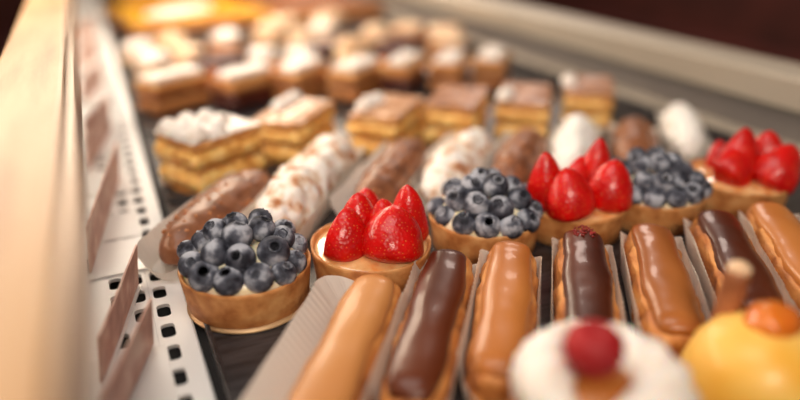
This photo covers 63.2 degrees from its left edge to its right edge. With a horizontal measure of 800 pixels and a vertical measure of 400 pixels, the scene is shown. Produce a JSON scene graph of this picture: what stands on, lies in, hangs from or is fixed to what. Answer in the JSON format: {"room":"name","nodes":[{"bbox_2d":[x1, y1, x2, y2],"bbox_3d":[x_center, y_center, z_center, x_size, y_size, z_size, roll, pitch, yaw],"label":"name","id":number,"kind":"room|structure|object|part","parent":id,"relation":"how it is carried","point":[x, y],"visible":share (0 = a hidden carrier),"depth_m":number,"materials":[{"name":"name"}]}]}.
{"room":"food shop","nodes":[
{"label":"food shop","id":0,"kind":"room"},
{"bbox_2d":[0,0,26,21],"bbox_3d":[-2.259,-4.039,7.483,11.000,3.550,0.100,-11,27,-22],"label":"wall","id":1,"kind":"structure","parent":0,"point":[10,10],"depth_m":7.25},
{"bbox_2d":[0,0,799,63],"bbox_3d":[0.106,-0.279,3.555,11.000,0.050,12.000,-11,27,-22],"label":"floor","id":2,"kind":"structure","parent":0,"point":[6,28],"depth_m":6.66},
{"bbox_2d":[0,0,799,399],"bbox_3d":[-0.143,0.041,1.278,0.900,1.250,2.797,-11,27,-22],"label":"display case","id":3,"kind":"object","parent":2,"relation":"on","point":[53,315],"visible":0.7,"depth_m":0.45,"materials":[{"name":"white metal"}]},
{"bbox_3d":[-0.511,-0.315,0.959,0.043,0.021,2.750,-11,27,-22],"label":"rail","id":4,"kind":"part","parent":3,"relation":"part of","materials":[{"name":"beige metal"}]},
{"bbox_3d":[-0.489,-0.314,0.970,0.006,0.026,2.750,-11,27,-22],"label":"rail trim","id":5,"kind":"part","parent":3,"relation":"part of","materials":[{"name":"metal"}]},
{"bbox_2d":[78,18,100,45],"bbox_3d":[-0.608,-0.328,1.261,0.042,0.034,0.120,-11,27,-22],"label":"price tag","id":6,"kind":"object","parent":3,"relation":"on","point":[86,28],"visible":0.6,"depth_m":1.26,"materials":[{"name":"white plastic"}]},
{"bbox_3d":[-0.600,-0.306,1.253,0.042,0.002,0.085,-11,27,-22],"label":"foot plate","id":7,"kind":"part","parent":6,"relation":"part of","materials":[{"name":"white plastic"}]},
{"bbox_2d":[79,37,106,71],"bbox_3d":[-0.511,-0.241,1.071,0.042,0.034,0.120,-11,27,-22],"label":"price tag","id":8,"kind":"object","parent":3,"relation":"on","point":[88,52],"visible":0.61,"depth_m":1.07,"materials":[{"name":"white plastic"}]},
{"bbox_3d":[-0.504,-0.220,1.063,0.042,0.002,0.085,-11,27,-22],"label":"foot plate","id":9,"kind":"part","parent":8,"relation":"part of","materials":[{"name":"white plastic"}]},
{"bbox_2d":[81,61,113,106],"bbox_3d":[-0.423,-0.162,0.897,0.042,0.034,0.120,-11,27,-22],"label":"price tag","id":10,"kind":"object","parent":3,"relation":"on","point":[90,95],"visible":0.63,"depth_m":0.89,"materials":[{"name":"white plastic"}]},
{"bbox_3d":[-0.416,-0.141,0.889,0.042,0.002,0.085,-11,27,-22],"label":"foot plate","id":11,"kind":"part","parent":10,"relation":"part of","materials":[{"name":"white plastic"}]},
{"bbox_2d":[83,95,124,156],"bbox_3d":[-0.338,-0.086,0.728,0.042,0.034,0.120,-11,27,-22],"label":"price tag","id":12,"kind":"object","parent":3,"relation":"on","point":[114,136],"visible":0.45,"depth_m":0.71,"materials":[{"name":"white plastic"}]},
{"bbox_3d":[-0.330,-0.064,0.720,0.042,0.002,0.085,-11,27,-22],"label":"foot plate","id":13,"kind":"part","parent":12,"relation":"part of","materials":[{"name":"white plastic"}]},
{"bbox_2d":[85,101,132,197],"bbox_3d":[-0.306,-0.058,0.665,0.042,0.036,0.200,-11,27,-22],"label":"price tag","id":14,"kind":"object","parent":3,"relation":"on","point":[94,140],"visible":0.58,"depth_m":0.64,"materials":[{"name":"white plastic"}]},
{"bbox_3d":[-0.278,-0.017,0.616,0.042,0.002,0.065,-11,27,-22],"label":"foot plate","id":15,"kind":"part","parent":14,"relation":"part of","materials":[{"name":"white plastic"}]},
{"bbox_2d":[88,142,146,280],"bbox_3d":[-0.240,0.001,0.534,0.042,0.038,0.192,-11,27,-22],"label":"price tag","id":16,"kind":"object","parent":3,"relation":"on","point":[108,259],"visible":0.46,"depth_m":0.49,"materials":[{"name":"white plastic"}]},
{"bbox_3d":[-0.211,0.043,0.484,0.042,0.002,0.054,-11,27,-22],"label":"foot plate","id":17,"kind":"part","parent":16,"relation":"part of","materials":[{"name":"white plastic"}]},
{"bbox_2d":[98,244,141,382],"bbox_3d":[-0.172,0.066,0.397,0.008,0.031,0.105,-4,25,-9],"label":"price tag","id":18,"kind":"object","parent":3,"relation":"on","point":[113,330],"visible":0.96,"depth_m":0.39,"materials":[{"name":"white plastic"}]},
{"bbox_2d":[100,210,142,242],"bbox_3d":[-0.234,0.022,0.529,0.042,0.002,0.049,-11,27,-22],"label":"label plate","id":19,"kind":"object","parent":3,"relation":"on","point":[124,225],"visible":0.56,"depth_m":0.53,"materials":[{"name":"white plastic"}]},
{"bbox_2d":[95,298,178,399],"bbox_3d":[-0.143,0.089,0.344,0.042,0.034,0.080,-11,27,-22],"label":"price tag","id":20,"kind":"object","parent":3,"relation":"on","point":[143,371],"visible":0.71,"depth_m":0.35,"materials":[{"name":"white plastic"}]},
{"bbox_3d":[-0.142,0.104,0.349,0.042,0.002,0.075,-11,27,-22],"label":"foot plate","id":21,"kind":"part","parent":20,"relation":"part of","materials":[{"name":"white plastic"}]},
{"bbox_2d":[101,0,405,49],"bbox_3d":[-0.452,-0.515,1.716,0.606,0.008,0.996,-11,27,-22],"label":"display tray","id":22,"kind":"object","parent":3,"relation":"on","point":[119,36],"visible":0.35,"depth_m":1.38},
{"bbox_2d":[114,0,165,3],"bbox_3d":[-0.623,-0.545,1.734,0.244,0.039,0.264,-13,27,-26],"label":"cake","id":23,"kind":"object","parent":22,"relation":"on","point":[116,1],"visible":0.15,"depth_m":1.59,"materials":[{"name":"orange food"}]},
{"bbox_2d":[103,0,272,37],"bbox_3d":[-0.481,-0.422,1.452,0.294,0.044,0.304,-15,28,-30],"label":"cake","id":24,"kind":"object","parent":22,"relation":"on","point":[153,18],"visible":1,"depth_m":1.36,"materials":[{"name":"food"}]},
{"bbox_2d":[264,14,298,32],"bbox_3d":[-0.245,-0.363,1.338,0.050,0.035,0.085,16,29,32],"label":"bun","id":25,"kind":"object","parent":22,"relation":"on","point":[287,22],"visible":0.72,"depth_m":1.32,"materials":[{"name":"beige food"}]},
{"bbox_2d":[238,0,383,25],"bbox_3d":[-0.238,-0.480,1.596,0.244,0.035,0.364,-15,28,-30],"label":"cake","id":26,"kind":"object","parent":22,"relation":"on","point":[303,10],"visible":0.8,"depth_m":1.48,"materials":[{"name":"orange food"}]},
{"bbox_2d":[310,11,343,26],"bbox_3d":[-0.154,-0.385,1.386,0.053,0.035,0.085,16,29,32],"label":"bun","id":27,"kind":"object","parent":22,"relation":"on","point":[336,17],"visible":0.69,"depth_m":1.37,"materials":[{"name":"beige food"}]},
{"bbox_2d":[116,26,483,97],"bbox_3d":[-0.169,-0.261,1.158,0.606,0.008,0.346,-11,27,-22],"label":"display tray","id":28,"kind":"object","parent":3,"relation":"on","point":[130,75],"visible":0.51,"depth_m":1.18,"materials":[{"name":"grey metal"}]},
{"bbox_2d":[119,38,153,65],"bbox_3d":[-0.427,-0.243,1.064,0.060,0.043,0.064,-11,27,-22],"label":"cream puff","id":29,"kind":"object","parent":28,"relation":"on","point":[130,49],"visible":0.53,"depth_m":1.04,"materials":[{"name":"beige food"}]},
{"bbox_2d":[134,50,173,74],"bbox_3d":[-0.375,-0.208,0.991,0.057,0.040,0.062,-11,27,-22],"label":"cream puff","id":30,"kind":"object","parent":28,"relation":"on","point":[147,61],"visible":0.8,"depth_m":0.97,"materials":[{"name":"beige food"}]},
{"bbox_2d":[153,32,186,56],"bbox_3d":[-0.394,-0.268,1.118,0.060,0.044,0.064,-11,27,-22],"label":"cream puff","id":31,"kind":"object","parent":28,"relation":"on","point":[167,41],"visible":0.51,"depth_m":1.10,"materials":[{"name":"beige food"}]},
{"bbox_2d":[171,43,204,66],"bbox_3d":[-0.342,-0.233,1.046,0.055,0.039,0.060,-11,27,-22],"label":"cream puff","id":32,"kind":"object","parent":28,"relation":"on","point":[182,53],"visible":0.73,"depth_m":1.03,"materials":[{"name":"beige food"}]},
{"bbox_2d":[189,50,247,78],"bbox_3d":[-0.277,-0.207,0.999,0.054,0.031,0.094,6,25,14],"label":"chocolate cake","id":33,"kind":"object","parent":28,"relation":"on","point":[221,60],"visible":0.7,"depth_m":0.98,"materials":[{"name":"food"}]},
{"bbox_2d":[208,28,246,52],"bbox_3d":[-0.301,-0.275,1.131,0.064,0.046,0.069,-11,27,-22],"label":"cream puff","id":34,"kind":"object","parent":28,"relation":"on","point":[228,39],"visible":0.84,"depth_m":1.11,"materials":[{"name":"white food"}]},
{"bbox_2d":[246,46,281,70],"bbox_3d":[-0.212,-0.219,1.014,0.056,0.041,0.062,-11,27,-22],"label":"cream puff","id":35,"kind":"object","parent":28,"relation":"on","point":[267,55],"visible":0.6,"depth_m":1.00,"materials":[{"name":"beige food"}]},
{"bbox_2d":[252,23,283,46],"bbox_3d":[-0.245,-0.307,1.206,0.059,0.043,0.064,-11,27,-22],"label":"cream puff","id":36,"kind":"object","parent":28,"relation":"on","point":[265,34],"visible":0.99,"depth_m":1.19,"materials":[{"name":"beige food"}]},
{"bbox_2d":[283,44,315,63],"bbox_3d":[-0.157,-0.225,1.028,0.056,0.040,0.060,-11,27,-22],"label":"cream puff","id":37,"kind":"object","parent":28,"relation":"on","point":[298,51],"visible":0.48,"depth_m":1.01,"materials":[{"name":"white food"}]},
{"bbox_2d":[286,27,314,48],"bbox_3d":[-0.177,-0.289,1.170,0.056,0.040,0.060,-11,27,-22],"label":"cream puff","id":38,"kind":"object","parent":28,"relation":"on","point":[301,35],"visible":0.56,"depth_m":1.15,"materials":[{"name":"beige food"}]},
{"bbox_2d":[293,38,338,60],"bbox_3d":[-0.137,-0.257,1.114,0.054,0.027,0.084,16,29,32],"label":"chocolate cake","id":39,"kind":"object","parent":28,"relation":"on","point":[324,47],"visible":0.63,"depth_m":1.10,"materials":[{"name":"food"}]},
{"bbox_2d":[310,20,337,39],"bbox_3d":[-0.147,-0.326,1.253,0.056,0.038,0.060,-11,27,-22],"label":"cream puff","id":40,"kind":"object","parent":28,"relation":"on","point":[322,29],"visible":0.78,"depth_m":1.23,"materials":[{"name":"beige food"}]},
{"bbox_2d":[334,35,371,63],"bbox_3d":[-0.076,-0.243,1.054,0.063,0.051,0.069,-11,27,-22],"label":"cream puff","id":41,"kind":"object","parent":28,"relation":"on","point":[349,47],"visible":0.62,"depth_m":1.03,"materials":[{"name":"beige food"}]},
{"bbox_2d":[361,23,391,51],"bbox_3d":[-0.042,-0.290,1.159,0.062,0.050,0.069,-11,27,-22],"label":"cream puff","id":42,"kind":"object","parent":28,"relation":"on","point":[375,32],"visible":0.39,"depth_m":1.14,"materials":[{"name":"beige food"}]},
{"bbox_2d":[371,35,420,62],"bbox_3d":[-0.005,-0.251,1.092,0.056,0.035,0.089,10,26,21],"label":"chocolate cake","id":43,"kind":"object","parent":28,"relation":"on","point":[388,47],"visible":0.73,"depth_m":1.06,"materials":[{"name":"brown food"}]},
{"bbox_2d":[390,22,424,43],"bbox_3d":[0.012,-0.310,1.219,0.056,0.037,0.074,6,25,14],"label":"cake","id":44,"kind":"object","parent":28,"relation":"on","point":[405,29],"visible":0.67,"depth_m":1.19,"materials":[{"name":"beige food"}]},
{"bbox_2d":[425,23,461,48],"bbox_3d":[0.081,-0.303,1.203,0.057,0.037,0.073,6,25,14],"label":"cake","id":45,"kind":"object","parent":28,"relation":"on","point":[436,28],"visible":0.59,"depth_m":1.18,"materials":[{"name":"beige food"}]},
{"bbox_2d":[428,33,466,60],"bbox_3d":[0.083,-0.262,1.114,0.056,0.037,0.073,6,25,14],"label":"cake","id":46,"kind":"object","parent":28,"relation":"on","point":[439,42],"visible":0.78,"depth_m":1.09,"materials":[{"name":"beige food"}]},
{"bbox_2d":[131,58,562,135],"bbox_3d":[-0.056,-0.160,0.935,0.606,0.008,0.186,-11,27,-22],"label":"display tray","id":47,"kind":"object","parent":3,"relation":"on","point":[520,71],"visible":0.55,"depth_m":0.87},
{"bbox_2d":[134,65,211,115],"bbox_3d":[-0.297,-0.145,0.844,0.061,0.047,0.086,17,30,33],"label":"cake slice","id":48,"kind":"object","parent":47,"relation":"on","point":[176,89],"visible":1,"depth_m":0.82,"materials":[{"name":"brown food"}]},
{"bbox_2d":[208,62,275,111],"bbox_3d":[-0.209,-0.154,0.860,0.059,0.050,0.084,16,29,32],"label":"cake slice","id":49,"kind":"object","parent":47,"relation":"on","point":[234,89],"visible":0.99,"depth_m":0.83,"materials":[{"name":"brown food"}]},
{"bbox_2d":[272,56,330,99],"bbox_3d":[-0.140,-0.170,0.895,0.059,0.049,0.085,11,27,23],"label":"cake slice","id":50,"kind":"object","parent":47,"relation":"on","point":[307,75],"visible":0.97,"depth_m":0.87,"materials":[{"name":"brown food"}]},
{"bbox_2d":[327,55,383,102],"bbox_3d":[-0.064,-0.171,0.899,0.059,0.047,0.085,12,27,25],"label":"cake slice","id":51,"kind":"object","parent":47,"relation":"on","point":[358,77],"visible":0.98,"depth_m":0.87,"materials":[{"name":"brown food"}]},
{"bbox_2d":[378,50,428,94],"bbox_3d":[0.001,-0.186,0.931,0.059,0.049,0.085,9,26,19],"label":"cake slice","id":52,"kind":"object","parent":47,"relation":"on","point":[403,73],"visible":0.99,"depth_m":0.90,"materials":[{"name":"brown food"}]},
{"bbox_2d":[424,49,470,91],"bbox_3d":[0.067,-0.190,0.941,0.059,0.047,0.085,6,25,14],"label":"cake slice","id":53,"kind":"object","parent":47,"relation":"on","point":[449,67],"visible":0.95,"depth_m":0.91,"materials":[{"name":"brown food"}]},
{"bbox_2d":[466,46,510,88],"bbox_3d":[0.129,-0.198,0.959,0.060,0.047,0.086,6,25,14],"label":"cake slice","id":54,"kind":"object","parent":47,"relation":"on","point":[490,69],"visible":0.98,"depth_m":0.93,"materials":[{"name":"brown food"}]},
{"bbox_2d":[144,81,664,205],"bbox_3d":[0.025,-0.087,0.774,0.606,0.008,0.196,-11,27,-22],"label":"display tray","id":55,"kind":"object","parent":3,"relation":"on","point":[624,108],"visible":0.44,"depth_m":0.81,"materials":[{"name":"metal"}]},
{"bbox_2d":[153,109,267,195],"bbox_3d":[-0.177,-0.049,0.609,0.065,0.066,0.082,17,30,33],"label":"slice","id":56,"kind":"object","parent":55,"relation":"on","point":[195,152],"visible":0.99,"depth_m":0.58,"materials":[{"name":"food"}]},
{"bbox_2d":[251,90,335,164],"bbox_3d":[-0.111,-0.079,0.686,0.061,0.056,0.101,7,25,16],"label":"slice","id":57,"kind":"object","parent":55,"relation":"on","point":[294,121],"visible":0.88,"depth_m":0.66,"materials":[{"name":"beige food"}]},
{"bbox_2d":[345,92,424,157],"bbox_3d":[-0.013,-0.086,0.701,0.062,0.056,0.100,9,26,18],"label":"slice","id":58,"kind":"object","parent":55,"relation":"on","point":[377,118],"visible":0.92,"depth_m":0.67,"materials":[{"name":"beige food"}]},
{"bbox_2d":[421,84,489,145],"bbox_3d":[0.064,-0.097,0.736,0.063,0.048,0.100,7,25,15],"label":"slice","id":59,"kind":"object","parent":55,"relation":"on","point":[457,109],"visible":0.84,"depth_m":0.70,"materials":[{"name":"beige food"}]},
{"bbox_2d":[493,81,553,139],"bbox_3d":[0.144,-0.108,0.752,0.063,0.054,0.104,6,25,13],"label":"slice","id":60,"kind":"object","parent":55,"relation":"on","point":[520,105],"visible":0.93,"depth_m":0.71,"materials":[{"name":"beige food"}]},
{"bbox_2d":[561,73,615,131],"bbox_3d":[0.226,-0.124,0.787,0.066,0.055,0.099,6,25,14],"label":"slice","id":61,"kind":"object","parent":55,"relation":"on","point":[590,96],"visible":0.9,"depth_m":0.75,"materials":[{"name":"beige food"}]},
{"bbox_2d":[165,119,799,399],"bbox_3d":[0.177,0.049,0.474,0.606,0.008,0.520,-11,27,-22],"label":"display tray","id":62,"kind":"object","parent":3,"relation":"on","point":[238,358],"visible":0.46,"depth_m":0.40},
{"bbox_2d":[137,172,262,280],"bbox_3d":[-0.145,0.013,0.522,0.052,0.023,0.170,6,25,14],"label":"paper cup","id":63,"kind":"object","parent":62,"relation":"on","point":[148,245],"visible":0.22,"depth_m":0.47,"materials":[{"name":"white paper"}]},
{"bbox_2d":[159,168,269,264],"bbox_3d":[-0.143,0.007,0.519,0.047,0.035,0.148,6,25,14],"label":"eclair","id":64,"kind":"object","parent":63,"relation":"in","point":[237,191],"visible":0.75,"depth_m":0.49,"materials":[{"name":"brown food"}]},
{"bbox_2d":[187,286,310,333],"bbox_3d":[-0.100,0.065,0.435,0.081,0.002,0.081,-11,27,-22],"label":"cake board","id":65,"kind":"object","parent":62,"relation":"on","point":[288,318],"visible":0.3,"depth_m":0.40,"materials":[{"name":"gold metal"}]},
{"bbox_2d":[176,208,310,328],"bbox_3d":[-0.102,0.037,0.424,0.084,0.059,0.085,-17,29,-33],"label":"tart","id":66,"kind":"object","parent":65,"relation":"on","point":[237,271],"visible":1,"depth_m":0.40,"materials":[{"name":"blue food"}]},
{"bbox_2d":[241,142,364,239],"bbox_3d":[-0.080,-0.010,0.575,0.055,0.023,0.217,5,25,11],"label":"paper cup","id":67,"kind":"object","parent":62,"relation":"on","point":[307,229],"visible":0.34,"depth_m":0.54,"materials":[{"name":"white paper"}]},
{"bbox_2d":[255,132,356,232],"bbox_3d":[-0.079,-0.020,0.570,0.050,0.042,0.196,5,25,11],"label":"cream-topped eclair","id":68,"kind":"object","parent":62,"relation":"on","point":[298,187],"visible":0.77,"depth_m":0.53,"materials":[{"name":"white food"}]},
{"bbox_2d":[241,275,403,399],"bbox_3d":[-0.037,0.089,0.349,0.056,0.029,0.164,5,25,11],"label":"paper liner","id":69,"kind":"object","parent":62,"relation":"on","point":[276,378],"visible":0.51,"depth_m":0.36,"materials":[{"name":"white"}]},
{"bbox_2d":[288,274,401,399],"bbox_3d":[-0.029,0.086,0.346,0.040,0.034,0.150,5,25,11],"label":"eclair","id":70,"kind":"object","parent":69,"relation":"in","point":[341,366],"visible":0.98,"depth_m":0.34,"materials":[{"name":"food"}]},
{"bbox_2d":[310,184,430,291],"bbox_3d":[-0.020,0.022,0.452,0.085,0.066,0.086,-11,27,-22],"label":"tart","id":71,"kind":"object","parent":62,"relation":"on","point":[371,234],"visible":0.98,"depth_m":0.43,"materials":[{"name":"red food"}]},
{"bbox_2d":[330,141,436,214],"bbox_3d":[-0.010,-0.019,0.593,0.054,0.023,0.183,7,25,15],"label":"paper cup","id":72,"kind":"object","parent":62,"relation":"on","point":[339,198],"visible":0.21,"depth_m":0.57,"materials":[{"name":"white paper"}]},
{"bbox_2d":[354,137,428,203],"bbox_3d":[-0.006,-0.025,0.588,0.046,0.037,0.158,7,25,15],"label":"chocolate finger","id":73,"kind":"object","parent":72,"relation":"on","point":[394,169],"visible":0.77,"depth_m":0.56,"materials":[{"name":"brown food"}]},
{"bbox_2d":[369,257,477,399],"bbox_3d":[0.018,0.076,0.377,0.042,0.029,0.155,5,25,11],"label":"paper cup","id":74,"kind":"object","parent":62,"relation":"on","point":[379,371],"visible":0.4,"depth_m":0.36,"materials":[{"name":"white paper"}]},
{"bbox_2d":[380,249,473,399],"bbox_3d":[0.019,0.073,0.375,0.040,0.034,0.150,5,25,11],"label":"eclair","id":75,"kind":"object","parent":74,"relation":"on","point":[422,363],"visible":0.98,"depth_m":0.35,"materials":[{"name":"food"}]},
{"bbox_2d":[418,128,492,201],"bbox_3d":[0.056,-0.038,0.613,0.049,0.040,0.154,9,26,19],"label":"sugared finger","id":76,"kind":"object","parent":62,"relation":"on","point":[463,153],"visible":0.75,"depth_m":0.58,"materials":[{"name":"white food"}]},
{"bbox_2d":[413,133,498,214],"bbox_3d":[0.052,-0.030,0.618,0.056,0.024,0.179,9,26,19],"label":"paper cup","id":77,"kind":"object","parent":62,"relation":"on","point":[444,140],"visible":0.21,"depth_m":0.63,"materials":[{"name":"white paper"}]},
{"bbox_2d":[427,167,543,264],"bbox_3d":[0.066,0.006,0.496,0.085,0.060,0.086,-18,30,-34],"label":"tart","id":78,"kind":"object","parent":62,"relation":"on","point":[480,210],"visible":0.99,"depth_m":0.47,"materials":[{"name":"blue food"}]},
{"bbox_2d":[457,249,541,399],"bbox_3d":[0.062,0.071,0.389,0.042,0.029,0.151,5,25,11],"label":"paper cup","id":79,"kind":"object","parent":62,"relation":"on","point":[483,254],"visible":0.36,"depth_m":0.38,"materials":[{"name":"white paper"}]},
{"bbox_2d":[464,241,538,399],"bbox_3d":[0.063,0.068,0.387,0.040,0.034,0.146,5,25,11],"label":"eclair","id":80,"kind":"object","parent":79,"relation":"in","point":[505,307],"visible":0.91,"depth_m":0.36,"materials":[{"name":"food"}]},
{"bbox_2d":[479,132,553,168],"bbox_3d":[0.113,-0.036,0.631,0.052,0.023,0.152,9,26,19],"label":"paper cup","id":81,"kind":"object","parent":62,"relation":"on","point":[490,159],"visible":0.18,"depth_m":0.65,"materials":[{"name":"white paper"}]},
{"bbox_2d":[491,127,546,183],"bbox_3d":[0.117,-0.043,0.626,0.046,0.038,0.129,9,26,19],"label":"chocolate finger","id":82,"kind":"object","parent":81,"relation":"on","point":[518,156],"visible":0.81,"depth_m":0.60,"materials":[{"name":"brown food"}]},
{"bbox_2d":[546,122,603,152],"bbox_3d":[0.176,-0.049,0.660,0.050,0.023,0.164,8,26,18],"label":"paper cup","id":83,"kind":"object","parent":62,"relation":"on","point":[599,130],"visible":0.12,"depth_m":0.71,"materials":[{"name":"white paper"}]},
{"bbox_2d":[550,114,596,169],"bbox_3d":[0.176,-0.058,0.656,0.046,0.040,0.143,8,26,18],"label":"sugared finger","id":84,"kind":"object","parent":83,"relation":"in","point":[577,134],"visible":0.72,"depth_m":0.62,"materials":[{"name":"white food"}]},
{"bbox_2d":[526,137,632,245],"bbox_3d":[0.138,-0.010,0.516,0.086,0.072,0.085,-11,27,-22],"label":"tart","id":85,"kind":"object","parent":62,"relation":"on","point":[595,191],"visible":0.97,"depth_m":0.49,"materials":[{"name":"red food"}]},
{"bbox_2d":[551,237,626,325],"bbox_3d":[0.114,0.063,0.406,0.042,0.030,0.147,5,25,11],"label":"paper cup","id":86,"kind":"object","parent":62,"relation":"on","point":[609,248],"visible":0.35,"depth_m":0.42,"materials":[{"name":"white paper"}]},
{"bbox_2d":[553,225,620,323],"bbox_3d":[0.115,0.059,0.404,0.040,0.035,0.142,5,25,11],"label":"eclair","id":87,"kind":"object","parent":86,"relation":"on","point":[583,282],"visible":0.62,"depth_m":0.40,"materials":[{"name":"food"}]},
{"bbox_2d":[509,319,701,399],"bbox_3d":[0.088,0.090,0.286,0.080,0.079,0.080,-11,27,-22],"label":"pastry","id":88,"kind":"object","parent":62,"relation":"on","point":[572,359],"visible":1,"depth_m":0.27,"materials":[{"name":"food"}]},
{"bbox_2d":[607,122,660,157],"bbox_3d":[0.237,-0.051,0.665,0.051,0.023,0.142,8,25,16],"label":"paper cup","id":89,"kind":"object","parent":62,"relation":"on","point":[612,126],"visible":0.17,"depth_m":0.70,"materials":[{"name":"white paper"}]},
{"bbox_2d":[609,116,656,159],"bbox_3d":[0.238,-0.058,0.662,0.046,0.036,0.121,7,25,14],"label":"chocolate finger","id":90,"kind":"object","parent":89,"relation":"in","point":[634,131],"visible":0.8,"depth_m":0.64,"materials":[{"name":"brown food"}]},
{"bbox_2d":[611,146,712,235],"bbox_3d":[0.210,-0.014,0.540,0.085,0.058,0.086,0,24,-1],"label":"tart","id":91,"kind":"object","parent":62,"relation":"on","point":[667,189],"visible":0.77,"depth_m":0.51,"materials":[{"name":"blue food"}]},
{"bbox_2d":[620,231,710,334],"bbox_3d":[0.166,0.058,0.417,0.042,0.030,0.141,5,25,11],"label":"paper cup","id":92,"kind":"object","parent":62,"relation":"on","point":[679,240],"visible":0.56,"depth_m":0.41,"materials":[{"name":"white paper"}]},
{"bbox_2d":[624,223,704,359],"bbox_3d":[0.167,0.055,0.415,0.040,0.034,0.136,5,25,11],"label":"eclair","id":93,"kind":"object","parent":92,"relation":"on","point":[669,311],"visible":0.79,"depth_m":0.39,"materials":[{"name":"food"}]},
{"bbox_2d":[656,110,711,162],"bbox_3d":[0.305,-0.071,0.709,0.044,0.023,0.149,6,25,13],"label":"paper cup","id":94,"kind":"object","parent":62,"relation":"on","point":[707,145],"visible":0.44,"depth_m":0.68,"materials":[{"name":"white paper"}]},
{"bbox_2d":[660,103,703,159],"bbox_3d":[0.306,-0.079,0.705,0.041,0.038,0.127,6,25,13],"label":"sugared finger","id":95,"kind":"object","parent":94,"relation":"in","point":[682,128],"visible":0.99,"depth_m":0.67,"materials":[{"name":"white food"}]},
{"bbox_2d":[683,218,794,314],"bbox_3d":[0.220,0.049,0.436,0.043,0.029,0.146,5,25,11],"label":"paper cup","id":96,"kind":"object","parent":62,"relation":"on","point":[692,250],"visible":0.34,"depth_m":0.43,"materials":[{"name":"white paper"}]},
{"bbox_2d":[689,210,783,309],"bbox_3d":[0.223,0.046,0.434,0.040,0.034,0.140,5,25,11],"label":"eclair","id":97,"kind":"object","parent":96,"relation":"in","point":[720,238],"visible":0.59,"depth_m":0.43,"materials":[{"name":"food"}]},
{"bbox_2d":[680,260,799,399],"bbox_3d":[0.174,0.077,0.313,0.074,0.081,0.074,-11,27,-22],"label":"cake","id":98,"kind":"object","parent":62,"relation":"on","point":[753,353],"visible":0.98,"depth_m":0.30,"materials":[{"name":"food"}]},
{"bbox_2d":[691,127,799,219],"bbox_3d":[0.294,-0.029,0.562,0.088,0.068,0.088,-11,27,-22],"label":"tart","id":99,"kind":"object","parent":62,"relation":"on","point":[747,170],"visible":0.94,"depth_m":0.54,"materials":[{"name":"red food"}]},
{"bbox_2d":[739,211,799,311],"bbox_3d":[0.268,0.043,0.449,0.042,0.029,0.145,5,25,11],"label":"paper cup","id":100,"kind":"object","parent":62,"relation":"on","point":[743,220],"visible":0.19,"depth_m":0.46,"materials":[{"name":"white paper"}]},
{"bbox_2d":[745,202,799,308],"bbox_3d":[0.269,0.040,0.448,0.040,0.034,0.140,5,25,11],"label":"eclair","id":101,"kind":"object","parent":100,"relation":"in","point":[776,228],"visible":0.77,"depth_m":0.45,"materials":[{"name":"food"}]},
{"bbox_3d":[0.141,-0.342,1.277,0.052,0.040,2.750,-11,27,-22],"label":"panel","id":102,"kind":"part","parent":3,"relation":"part of","materials":[{"name":"glass"}]},
{"bbox_2d":[540,0,799,52],"bbox_3d":[3.875,-2.636,4.393,0.100,3.550,12.000,-11,27,-22],"label":"wall","id":103,"kind":"structure","parent":0,"point":[775,24],"depth_m":6.37,"materials":[{"name":"brown"}]}
]}

